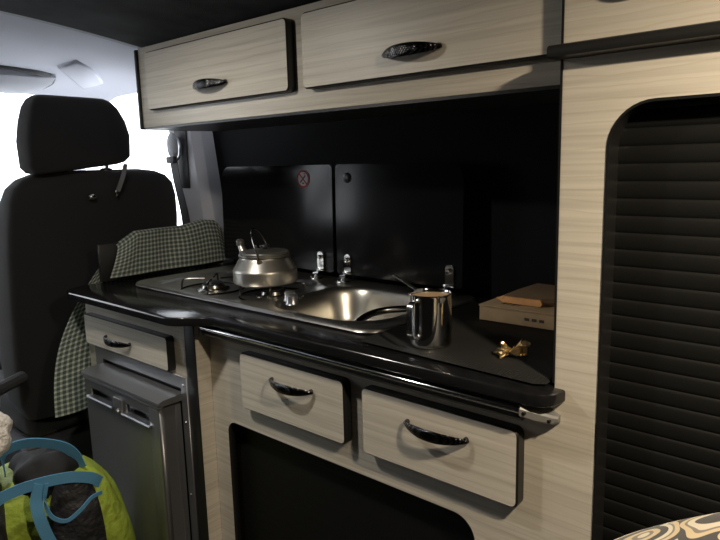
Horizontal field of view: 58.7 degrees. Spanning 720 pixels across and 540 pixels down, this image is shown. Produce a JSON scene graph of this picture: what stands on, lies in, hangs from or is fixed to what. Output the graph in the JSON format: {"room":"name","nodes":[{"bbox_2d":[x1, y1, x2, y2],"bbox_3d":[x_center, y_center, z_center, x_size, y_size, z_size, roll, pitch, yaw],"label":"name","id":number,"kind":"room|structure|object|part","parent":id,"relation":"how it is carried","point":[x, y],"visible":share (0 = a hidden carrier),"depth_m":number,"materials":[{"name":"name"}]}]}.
{"room":"vehicle interior","nodes":[
{"label":"vehicle interior","id":0,"kind":"room"},
{"bbox_2d":[0,0,320,47],"bbox_3d":[0.269,-0.390,0.356,3.140,0.214,1.890,7,13,41],"label":"ceiling","id":1,"kind":"structure","parent":0,"point":[140,23],"depth_m":1.45,"materials":[{"name":"black carpet"}]},
{"bbox_2d":[134,0,561,131],"bbox_3d":[-0.075,-0.450,1.420,1.237,0.214,0.310,7,13,41],"label":"locker","id":2,"kind":"object","parent":1,"relation":"attached to","point":[321,61],"visible":0.95,"depth_m":1.23,"materials":[{"name":"brown wood"}]},
{"bbox_3d":[-0.517,-0.508,1.840,0.012,0.211,0.266,7,13,41],"label":"edge trim","id":3,"kind":"part","parent":2,"relation":"part of","materials":[{"name":"black"}]},
{"bbox_3d":[-0.360,-0.433,1.490,0.130,0.022,0.028,7,13,41],"label":"handle","id":4,"kind":"part","parent":2,"relation":"part of","materials":[{"name":"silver metal"}]},
{"bbox_3d":[-0.351,-0.471,1.509,0.556,0.148,0.020,7,13,41],"label":"door","id":5,"kind":"part","parent":2,"relation":"part of","materials":[{"name":"brown wood"}]},
{"bbox_3d":[-0.133,-0.333,1.362,1.225,0.005,0.013,7,13,41],"label":"edge trim","id":6,"kind":"part","parent":2,"relation":"part of","materials":[{"name":"black"}]},
{"bbox_3d":[-0.046,-0.352,1.458,1.225,0.004,0.243,7,13,41],"label":"panel","id":7,"kind":"part","parent":2,"relation":"part of","materials":[{"name":"black"}]},
{"bbox_3d":[0.080,-0.378,1.101,0.128,0.022,0.028,7,13,41],"label":"handle","id":8,"kind":"part","parent":2,"relation":"part of","materials":[{"name":"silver metal"}]},
{"bbox_3d":[0.095,-0.416,1.115,0.557,0.148,0.020,7,13,41],"label":"door","id":9,"kind":"part","parent":2,"relation":"part of","materials":[{"name":"brown wood"}]},
{"bbox_2d":[212,102,559,297],"bbox_3d":[0.767,0.203,1.321,3.560,1.620,0.060,7,13,41],"label":"wall","id":10,"kind":"structure","parent":0,"point":[507,157],"depth_m":1.63,"materials":[{"name":"black"}]},
{"bbox_2d":[0,65,55,93],"bbox_3d":[-1.448,-0.665,2.155,0.294,0.083,0.823,7,13,41],"label":"sun visor","id":11,"kind":"object","parent":10,"relation":"attached to","point":[13,80],"visible":0.83,"depth_m":2.31,"materials":[{"name":"grey plastic"}]},
{"bbox_2d":[0,11,140,101],"bbox_3d":[-1.345,-0.611,1.744,1.100,0.179,1.840,7,13,41],"label":"trim","id":12,"kind":"structure","parent":10,"relation":"attached to","point":[24,43],"depth_m":2.07,"materials":[{"name":"white plastic"}]},
{"bbox_2d":[58,60,102,89],"bbox_3d":[-1.021,-0.719,2.366,0.108,0.046,0.501,-3,10,-11],"label":"trim","id":13,"kind":"structure","parent":10,"relation":"attached to","point":[80,73],"depth_m":2.31,"materials":[{"name":"white plastic"}]},
{"bbox_2d":[166,131,190,223],"bbox_3d":[-0.634,-0.120,2.356,0.150,0.786,0.046,7,13,41],"label":"belt","id":14,"kind":"object","parent":10,"relation":"hanging from","point":[177,146],"visible":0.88,"depth_m":2.33,"materials":[{"name":"dark grey webbing fabric"},{"name":"grey plastic"}]},
{"bbox_3d":[-0.653,-0.437,2.311,0.035,0.084,0.019,7,13,41],"label":"loop arm","id":15,"kind":"part","parent":14,"relation":"part of","materials":[{"name":"grey"}]},
{"bbox_3d":[-0.651,-0.407,2.342,0.075,0.215,0.008,7,13,41],"label":"slot plate","id":16,"kind":"part","parent":14,"relation":"part of","materials":[{"name":"black plastic"}]},
{"bbox_2d":[169,130,233,262],"bbox_3d":[-0.559,0.073,2.411,0.400,1.580,0.080,7,13,41],"label":"trim","id":17,"kind":"structure","parent":10,"relation":"attached to","point":[203,199],"depth_m":2.31,"materials":[{"name":"grey plastic"}]},
{"bbox_3d":[-0.296,1.101,1.184,4.800,0.050,1.930,7,13,41],"label":"floor","id":18,"kind":"structure","parent":0,"visible":0},
{"bbox_2d":[0,438,135,539],"bbox_3d":[-0.784,0.704,1.608,0.433,0.637,0.295,-6,11,-26],"label":"backpack","id":19,"kind":"object","parent":18,"relation":"on","point":[53,491],"visible":1,"depth_m":1.51,"materials":[{"name":"green fabric"}]},
{"bbox_2d":[0,411,12,456],"bbox_3d":[-0.847,0.379,1.476,0.101,0.109,0.094,7,13,41],"label":"roll","id":20,"kind":"object","parent":19,"relation":"on","point":[6,423],"visible":1,"depth_m":1.46,"materials":[{"name":"beige"}]},
{"bbox_3d":[-0.761,0.447,1.539,0.182,0.109,0.029,-9,12,-36],"label":"carry handle","id":21,"kind":"part","parent":19,"relation":"part of","materials":[{"name":"blue"}]},
{"bbox_3d":[-0.670,0.755,1.549,0.128,0.550,0.044,-7,11,-28],"label":"panel","id":22,"kind":"part","parent":19,"relation":"part of","materials":[{"name":"black fabric"}]},
{"bbox_2d":[0,95,176,466],"bbox_3d":[-1.123,0.157,2.331,0.780,1.470,0.751,7,13,41],"label":"seat","id":23,"kind":"object","parent":18,"relation":"on","point":[54,217],"visible":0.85,"depth_m":2.04,"materials":[{"name":"black fabric"}]},
{"bbox_3d":[-1.157,0.463,2.510,0.550,0.130,0.490,7,13,41],"label":"seat","id":24,"kind":"part","parent":23,"relation":"part of","materials":[{"name":"black fabric"}]},
{"bbox_3d":[-0.930,0.068,2.244,0.308,0.826,0.596,7,13,41],"label":"backrest","id":25,"kind":"part","parent":23,"relation":"part of","materials":[{"name":"black fabric"}]},
{"bbox_2d":[84,304,222,539],"bbox_3d":[-0.453,0.495,2.006,0.580,0.878,0.582,7,13,41],"label":"base cabinet","id":26,"kind":"object","parent":18,"relation":"on","point":[180,350],"visible":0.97,"depth_m":1.65,"materials":[{"name":"brown wood"}]},
{"bbox_3d":[-0.689,0.201,1.785,0.145,0.022,0.028,7,13,41],"label":"handle","id":27,"kind":"part","parent":26,"relation":"part of","materials":[{"name":"silver metal"}]},
{"bbox_3d":[-0.653,0.194,1.788,0.456,0.092,0.022,7,13,41],"label":"drawer","id":28,"kind":"part","parent":26,"relation":"part of","materials":[{"name":"brown wood"}]},
{"bbox_2d":[81,346,198,539],"bbox_3d":[-0.467,0.541,1.993,0.485,0.652,0.592,7,13,41],"label":"refrigerator","id":29,"kind":"object","parent":26,"relation":"in","point":[139,412],"visible":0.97,"depth_m":1.70,"materials":[{"name":"grey metal"}]},
{"bbox_3d":[-0.729,0.370,1.811,0.148,0.008,0.024,7,13,41],"label":"handle","id":30,"kind":"part","parent":29,"relation":"part of","materials":[{"name":"grey metal"}]},
{"bbox_3d":[-0.581,0.392,1.681,0.143,0.008,0.024,7,13,41],"label":"handle","id":31,"kind":"part","parent":29,"relation":"part of","materials":[{"name":"grey metal"}]},
{"bbox_3d":[-0.461,0.600,1.683,0.004,0.520,0.016,7,13,41],"label":"trim","id":32,"kind":"part","parent":29,"relation":"part of","materials":[{"name":"grey"}]},
{"bbox_3d":[-0.413,0.554,1.652,0.043,0.878,0.003,7,13,41],"label":"edge trim","id":33,"kind":"part","parent":26,"relation":"part of","materials":[{"name":"black metal"}]},
{"bbox_3d":[-0.236,0.516,1.848,0.043,0.878,0.530,7,13,41],"label":"panel","id":34,"kind":"part","parent":26,"relation":"part of","materials":[{"name":"brown wood"}]},
{"bbox_2d":[198,326,560,539],"bbox_3d":[0.127,0.561,1.530,0.924,0.878,0.557,7,13,41],"label":"base cabinet","id":35,"kind":"object","parent":18,"relation":"on","point":[306,451],"depth_m":1.29,"materials":[{"name":"brown wood"}]},
{"bbox_3d":[-0.158,0.252,1.368,0.137,0.022,0.028,7,13,41],"label":"handle","id":36,"kind":"part","parent":35,"relation":"part of","materials":[{"name":"black metal"}]},
{"bbox_3d":[-0.149,0.272,1.400,0.334,0.137,0.022,7,13,41],"label":"drawer","id":37,"kind":"part","parent":35,"relation":"part of","materials":[{"name":"brown wood"}]},
{"bbox_2d":[67,262,564,407],"bbox_3d":[-0.120,0.094,1.627,1.522,0.022,0.630,7,13,41],"label":"countertop","id":38,"kind":"structure","parent":35,"relation":"on","point":[122,296],"depth_m":1.36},
{"bbox_2d":[97,242,222,281],"bbox_3d":[-0.653,-0.052,2.144,0.014,0.119,0.460,7,13,41],"label":"board","id":39,"kind":"object","parent":38,"relation":"on","point":[107,252],"visible":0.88,"depth_m":2.00,"materials":[{"name":"black"}]},
{"bbox_2d":[54,219,226,417],"bbox_3d":[-0.700,0.132,2.114,0.084,0.560,0.635,7,13,41],"label":"checkered cloth","id":40,"kind":"object","parent":39,"relation":"hanging from","point":[201,241],"visible":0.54,"depth_m":2.03,"materials":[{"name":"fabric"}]},
{"bbox_2d":[135,162,475,332],"bbox_3d":[-0.212,-0.067,1.762,1.023,0.434,0.424,7,13,41],"label":"sink","id":41,"kind":"object","parent":38,"relation":"in","point":[405,220],"visible":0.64,"depth_m":1.77,"materials":[{"name":"silver metal"}]},
{"bbox_3d":[-0.420,0.047,1.829,0.096,0.017,0.096,7,13,41],"label":"burner","id":42,"kind":"part","parent":41,"relation":"part of","materials":[{"name":"silver metal"}]},
{"bbox_2d":[233,228,297,287],"bbox_3d":[-0.256,-0.040,1.714,0.172,0.146,0.172,-2,10,-1],"label":"kettle","id":43,"kind":"object","parent":41,"relation":"on","point":[264,266],"visible":1,"depth_m":1.66,"materials":[{"name":"silver metal"}]},
{"bbox_3d":[-0.314,-0.045,1.758,0.048,0.055,0.032,7,13,41],"label":"spout","id":44,"kind":"part","parent":43,"relation":"part of","materials":[{"name":"silver metal"}]},
{"bbox_3d":[-0.271,-0.072,1.710,0.032,0.080,0.147,-1,10,4],"label":"handle","id":45,"kind":"part","parent":43,"relation":"part of","materials":[{"name":"silver metal"}]},
{"bbox_3d":[-0.256,-0.048,1.713,0.137,0.020,0.137,7,13,41],"label":"lid","id":46,"kind":"part","parent":43,"relation":"part of","materials":[{"name":"silver metal"}]},
{"bbox_3d":[-0.254,-0.063,1.708,0.028,0.012,0.028,7,13,41],"label":"lid knob","id":47,"kind":"part","parent":43,"relation":"part of","materials":[{"name":"black ceramic"}]},
{"bbox_3d":[-0.233,0.061,1.717,0.096,0.017,0.096,7,13,41],"label":"burner","id":48,"kind":"part","parent":41,"relation":"part of","materials":[{"name":"silver metal"}]},
{"bbox_3d":[-0.277,-0.173,2.049,0.530,0.316,0.011,7,13,41],"label":"glass lid","id":49,"kind":"part","parent":41,"relation":"part of","materials":[{"name":"black glass"}]},
{"bbox_3d":[-0.177,0.065,1.619,0.036,0.024,0.036,7,13,41],"label":"control knob","id":50,"kind":"part","parent":41,"relation":"part of","materials":[{"name":"grey metal"}]},
{"bbox_3d":[-0.167,0.072,1.577,0.036,0.024,0.036,7,13,41],"label":"control knob","id":51,"kind":"part","parent":41,"relation":"part of","materials":[{"name":"grey metal"}]},
{"bbox_3d":[-0.194,0.100,1.778,0.985,0.100,0.424,7,13,41],"label":"plate","id":52,"kind":"part","parent":41,"relation":"part of","materials":[{"name":"silver metal"}]},
{"bbox_3d":[-0.037,-0.261,1.811,0.029,0.029,0.002,7,13,41],"label":"knob","id":53,"kind":"part","parent":41,"relation":"part of","materials":[{"name":"black plastic"}]},
{"bbox_3d":[0.094,-0.128,1.722,0.434,0.316,0.011,7,13,41],"label":"glass lid","id":54,"kind":"part","parent":41,"relation":"part of","materials":[{"name":"black glass"}]},
{"bbox_2d":[354,305,406,320],"bbox_3d":[0.066,0.099,1.468,0.208,0.032,0.060,-6,11,-27],"label":"tap","id":55,"kind":"object","parent":38,"relation":"on","point":[402,308],"depth_m":1.46,"materials":[{"name":"silver metal"}]},
{"bbox_2d":[361,302,553,383],"bbox_3d":[0.281,0.125,1.269,0.392,0.006,0.441,7,13,41],"label":"mat","id":56,"kind":"object","parent":38,"relation":"on","point":[475,340],"visible":0.44,"depth_m":1.19,"materials":[{"name":"black rubber"}]},
{"bbox_2d":[406,288,451,348],"bbox_3d":[0.124,0.092,1.187,0.080,0.098,0.104,7,13,41],"label":"mug","id":57,"kind":"object","parent":56,"relation":"on","point":[428,310],"visible":1,"depth_m":1.16,"materials":[{"name":"silver metal"}]},
{"bbox_2d":[393,274,416,289],"bbox_3d":[0.107,0.067,1.228,0.017,0.103,0.131,-10,13,-40],"label":"spoon","id":58,"kind":"object","parent":57,"relation":"in","point":[394,275],"visible":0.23,"depth_m":1.25,"materials":[{"name":"silver metal"}]},
{"bbox_3d":[0.096,0.092,1.159,0.013,0.072,0.025,7,13,41],"label":"handle","id":59,"kind":"part","parent":57,"relation":"part of","materials":[{"name":"silver metal"}]},
{"bbox_2d":[494,340,530,358],"bbox_3d":[0.263,0.135,1.103,0.060,0.034,0.036,-1,10,3],"label":"wrapper","id":60,"kind":"object","parent":56,"relation":"on","point":[520,349],"visible":1,"depth_m":1.10,"materials":[{"name":"gold metal"}]},
{"bbox_2d":[479,295,553,330],"bbox_3d":[0.414,0.089,1.346,0.280,0.034,0.181,7,13,41],"label":"cardboard box","id":61,"kind":"object","parent":56,"relation":"on","point":[496,310],"visible":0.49,"depth_m":1.32,"materials":[{"name":"brown cardboard"}]},
{"bbox_3d":[0.414,0.074,1.344,0.280,0.004,0.181,7,13,41],"label":"lid","id":62,"kind":"part","parent":61,"relation":"part of","materials":[{"name":"brown cardboard"}]},
{"bbox_2d":[496,283,554,306],"bbox_3d":[0.418,0.056,1.359,0.242,0.025,0.136,7,13,41],"label":"paper packet","id":63,"kind":"object","parent":61,"relation":"on","point":[536,295],"visible":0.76,"depth_m":1.36,"materials":[{"name":"brown"}]},
{"bbox_2d":[235,424,474,539],"bbox_3d":[-0.032,0.654,1.435,0.780,0.612,0.008,7,13,41],"label":"shutter","id":64,"kind":"object","parent":35,"relation":"hanging from","point":[286,492],"depth_m":1.46,"materials":[{"name":"black"}]},
{"bbox_3d":[-0.041,0.184,1.265,0.895,0.036,0.052,7,13,41],"label":"table rail","id":65,"kind":"part","parent":35,"relation":"part of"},
{"bbox_3d":[0.124,0.286,1.119,0.137,0.022,0.028,7,13,41],"label":"handle","id":66,"kind":"part","parent":35,"relation":"part of","materials":[{"name":"black metal"}]},
{"bbox_3d":[0.135,0.307,1.149,0.336,0.137,0.022,7,13,41],"label":"drawer","id":67,"kind":"part","parent":35,"relation":"part of","materials":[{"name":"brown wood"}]},
{"bbox_2d":[547,0,719,539],"bbox_3d":[0.928,0.319,0.770,1.271,1.568,0.537,7,13,41],"label":"cabinet","id":68,"kind":"object","parent":18,"relation":"on","point":[636,341],"visible":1,"depth_m":0.90,"materials":[{"name":"brown wood"}]},
{"bbox_3d":[0.301,-0.143,0.947,0.003,0.640,0.031,7,13,41],"label":"edge trim","id":69,"kind":"part","parent":68,"relation":"part of","materials":[{"name":"black"}]},
{"bbox_3d":[0.719,0.255,0.656,0.943,0.900,0.050,7,13,41],"label":"opening trim","id":70,"kind":"part","parent":68,"relation":"part of","materials":[{"name":"black"}]},
{"bbox_2d":[603,98,719,539],"bbox_3d":[0.730,0.253,0.668,1.025,0.979,0.010,7,13,41],"label":"shutter","id":71,"kind":"object","parent":68,"relation":"hanging from","point":[661,436],"depth_m":0.90,"materials":[{"name":"black plastic"}]},
{"bbox_3d":[0.746,0.985,0.178,1.540,0.460,0.775,7,13,41],"label":"seat","id":72,"kind":"object","parent":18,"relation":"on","visible":0},
{"bbox_2d":[615,512,719,539],"bbox_3d":[0.457,0.434,0.624,0.531,0.491,0.180,7,13,41],"label":"cushion","id":73,"kind":"object","parent":72,"relation":"on","point":[704,527],"visible":1,"depth_m":0.70,"materials":[{"name":"fabric"}]}
]}

